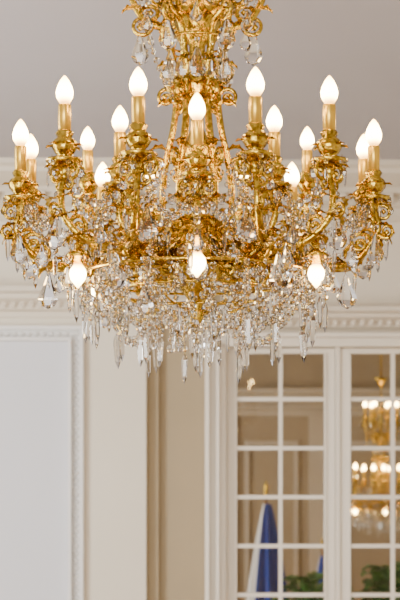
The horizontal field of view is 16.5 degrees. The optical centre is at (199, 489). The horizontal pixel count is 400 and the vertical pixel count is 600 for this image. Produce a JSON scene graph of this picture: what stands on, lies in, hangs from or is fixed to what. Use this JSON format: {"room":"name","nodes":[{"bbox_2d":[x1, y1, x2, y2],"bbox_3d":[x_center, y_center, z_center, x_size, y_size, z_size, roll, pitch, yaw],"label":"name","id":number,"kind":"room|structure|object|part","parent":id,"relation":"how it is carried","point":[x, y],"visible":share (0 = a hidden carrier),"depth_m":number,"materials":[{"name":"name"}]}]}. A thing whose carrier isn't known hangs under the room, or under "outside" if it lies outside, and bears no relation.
{"room":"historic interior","nodes":[
{"label":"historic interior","id":0,"kind":"room"},
{"bbox_2d":[0,221,146,599],"bbox_3d":[-1.766,0.117,8.725,2.867,4.166,0.450,0,0,0],"label":"wall","id":1,"kind":"structure","parent":0,"point":[115,399],"depth_m":8.50,"materials":[{"name":"white paint"}]},
{"bbox_2d":[0,342,67,599],"bbox_3d":[-1.807,0.148,8.498,2.006,2.124,0.007,0,0,0],"label":"wall panel","id":2,"kind":"object","parent":1,"relation":"attached to","point":[33,375],"visible":1,"depth_m":8.49,"materials":[{"name":"white paint"}]},
{"bbox_2d":[0,326,83,599],"bbox_3d":[-1.807,0.148,8.461,2.186,2.304,0.082,0,0,0],"label":"trim","id":3,"kind":"structure","parent":1,"relation":"attached to","point":[73,335],"depth_m":8.46,"materials":[{"name":"white paint"}]},
{"bbox_2d":[0,286,139,317],"bbox_3d":[-1.766,-1.146,8.410,2.867,0.172,0.180,0,0,0],"label":"trim","id":4,"kind":"structure","parent":1,"relation":"attached to","point":[15,301],"depth_m":8.40,"materials":[{"name":"beige paint"}]},
{"bbox_2d":[0,158,145,220],"bbox_3d":[-1.766,-1.811,8.330,2.867,0.310,0.340,0,0,0],"label":"trim","id":5,"kind":"structure","parent":1,"relation":"attached to","point":[7,165],"depth_m":8.28,"materials":[{"name":"beige paint"}]},
{"bbox_2d":[147,226,221,599],"bbox_3d":[-0.099,0.117,8.775,0.468,4.166,0.350,0,0,0],"label":"wall niche","id":6,"kind":"object","parent":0,"point":[175,408],"depth_m":8.68,"materials":[{"name":"beige paint"}]},
{"bbox_2d":[0,0,399,159],"bbox_3d":[0.100,-2.016,6.250,7.000,0.100,18.900,0,0,0],"label":"ceiling","id":7,"kind":"structure","parent":0,"point":[91,43],"depth_m":6.44,"materials":[{"name":"paint"}]},
{"bbox_2d":[0,0,394,383],"bbox_3d":[-0.008,-1.135,4.000,1.114,1.661,1.094,0,0,0],"label":"chandelier","id":8,"kind":"object","parent":7,"relation":"hanging from","point":[197,257],"visible":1,"depth_m":3.85,"materials":[{"name":"gold metal"}]},
{"bbox_2d":[351,354,399,537],"bbox_3d":[1.600,-0.764,12.200,0.809,2.404,0.824,0,0,-30],"label":"chandelier","id":9,"kind":"object","parent":7,"relation":"hanging from","point":[380,482],"visible":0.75,"depth_m":12.11,"materials":[{"name":"gold metal"}]},
{"bbox_3d":[1.600,-1.461,12.200,0.016,1.009,0.016,0,0,-23],"label":"suspension rod","id":10,"kind":"part","parent":9,"relation":"part of","materials":[{"name":"gold metal"}]},
{"bbox_2d":[222,223,399,348],"bbox_3d":[1.768,0.117,8.700,3.264,4.166,0.300,0,0,0],"label":"wall","id":11,"kind":"structure","parent":0,"point":[383,287],"depth_m":8.55,"materials":[{"name":"white paint"}]},
{"bbox_2d":[159,291,189,320],"bbox_3d":[-0.148,-1.146,8.610,0.370,0.172,0.140,0,0,0],"label":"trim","id":12,"kind":"structure","parent":11,"relation":"attached to","point":[181,297],"depth_m":8.57,"materials":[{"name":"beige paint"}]},
{"bbox_2d":[145,160,399,222],"bbox_3d":[1.534,-1.811,8.380,3.733,0.310,0.340,0,0,0],"label":"trim","id":13,"kind":"structure","parent":11,"relation":"attached to","point":[390,169],"depth_m":8.37,"materials":[{"name":"beige paint"}]},
{"bbox_2d":[226,349,334,599],"bbox_3d":[0.502,0.655,8.614,0.678,3.071,0.057,0,0,0],"label":"frame","id":14,"kind":"object","parent":11,"relation":"attached to","point":[329,354],"visible":0.87,"depth_m":8.60,"materials":[{"name":"beige paint"}]},
{"bbox_2d":[205,333,399,599],"bbox_3d":[0.847,0.620,8.550,1.632,3.161,0.280,0,0,0],"label":"trim","id":15,"kind":"structure","parent":11,"relation":"attached to","point":[215,377],"depth_m":8.49,"materials":[{"name":"beige paint"}]},
{"bbox_2d":[205,306,399,332],"bbox_3d":[1.715,-1.035,8.440,3.369,0.148,0.220,0,0,0],"label":"trim","id":16,"kind":"structure","parent":11,"relation":"attached to","point":[355,319],"depth_m":8.42,"materials":[{"name":"beige paint"}]},
{"bbox_2d":[335,347,339,599],"bbox_3d":[0.856,0.656,8.617,0.025,3.087,0.085,0,0,0],"label":"trim","id":17,"kind":"structure","parent":11,"relation":"attached to","point":[337,349],"depth_m":8.57,"materials":[{"name":"beige paint"}]},
{"bbox_2d":[340,349,399,599],"bbox_3d":[1.203,0.655,8.614,0.662,3.071,0.057,0,0,0],"label":"frame","id":18,"kind":"object","parent":11,"relation":"attached to","point":[345,354],"visible":1,"depth_m":8.60,"materials":[{"name":"beige paint"}]},
{"bbox_2d":[237,354,399,599],"bbox_3d":[0.100,0.117,15.600,7.000,4.166,0.200,0,0,0],"label":"wall","id":19,"kind":"structure","parent":0,"point":[260,373],"depth_m":15.50,"materials":[{"name":"paint"}]},
{"bbox_2d":[309,416,323,572],"bbox_3d":[0.800,0.685,15.450,1.360,3.030,0.100,0,0,0],"label":"trim","id":20,"kind":"structure","parent":19,"relation":"attached to","point":[316,423],"depth_m":15.40,"materials":[{"name":"beige"}]},
{"bbox_2d":[237,388,399,415],"bbox_3d":[0.100,-0.980,15.400,6.600,0.300,0.200,0,0,0],"label":"trim","id":21,"kind":"structure","parent":19,"relation":"attached to","point":[244,408],"depth_m":15.39,"materials":[{"name":"beige"}]},
{"bbox_2d":[245,441,399,599],"bbox_3d":[1.800,0.675,15.475,2.600,2.450,0.050,0,0,0],"label":"trim","id":22,"kind":"structure","parent":19,"relation":"attached to","point":[247,443],"depth_m":15.45,"materials":[{"name":"beige"}]},
{"bbox_3d":[0.100,2.250,6.250,7.000,0.100,18.900,0,0,0],"label":"floor","id":23,"kind":"structure","parent":0,"visible":0},
{"bbox_2d":[247,481,287,599],"bbox_3d":[0.587,1.053,11.999,0.535,2.293,0.424,0,0,-9],"label":"flag","id":24,"kind":"object","parent":23,"relation":"on","point":[264,568],"visible":0.83,"depth_m":11.94,"materials":[{"name":"blue fabric"}]},
{"bbox_2d":[271,570,352,599],"bbox_3d":[0.886,1.421,11.010,0.754,1.558,0.736,0,0,0],"label":"potted plant","id":25,"kind":"object","parent":23,"relation":"on","point":[309,584],"visible":0.62,"depth_m":10.94,"materials":[{"name":"green plant"}]},
{"bbox_2d":[317,537,323,598],"bbox_3d":[1.108,1.311,12.395,0.415,1.778,0.329,0,0,18],"label":"flag","id":26,"kind":"object","parent":23,"relation":"on","point":[320,567],"visible":0.36,"depth_m":12.38,"materials":[{"name":"blue fabric"}]},
{"bbox_2d":[351,561,399,599],"bbox_3d":[1.507,1.386,11.005,0.710,1.628,0.727,0,0,0],"label":"potted plant","id":27,"kind":"object","parent":23,"relation":"on","point":[380,575],"visible":0.73,"depth_m":10.88,"materials":[{"name":"green plant"}]}
]}

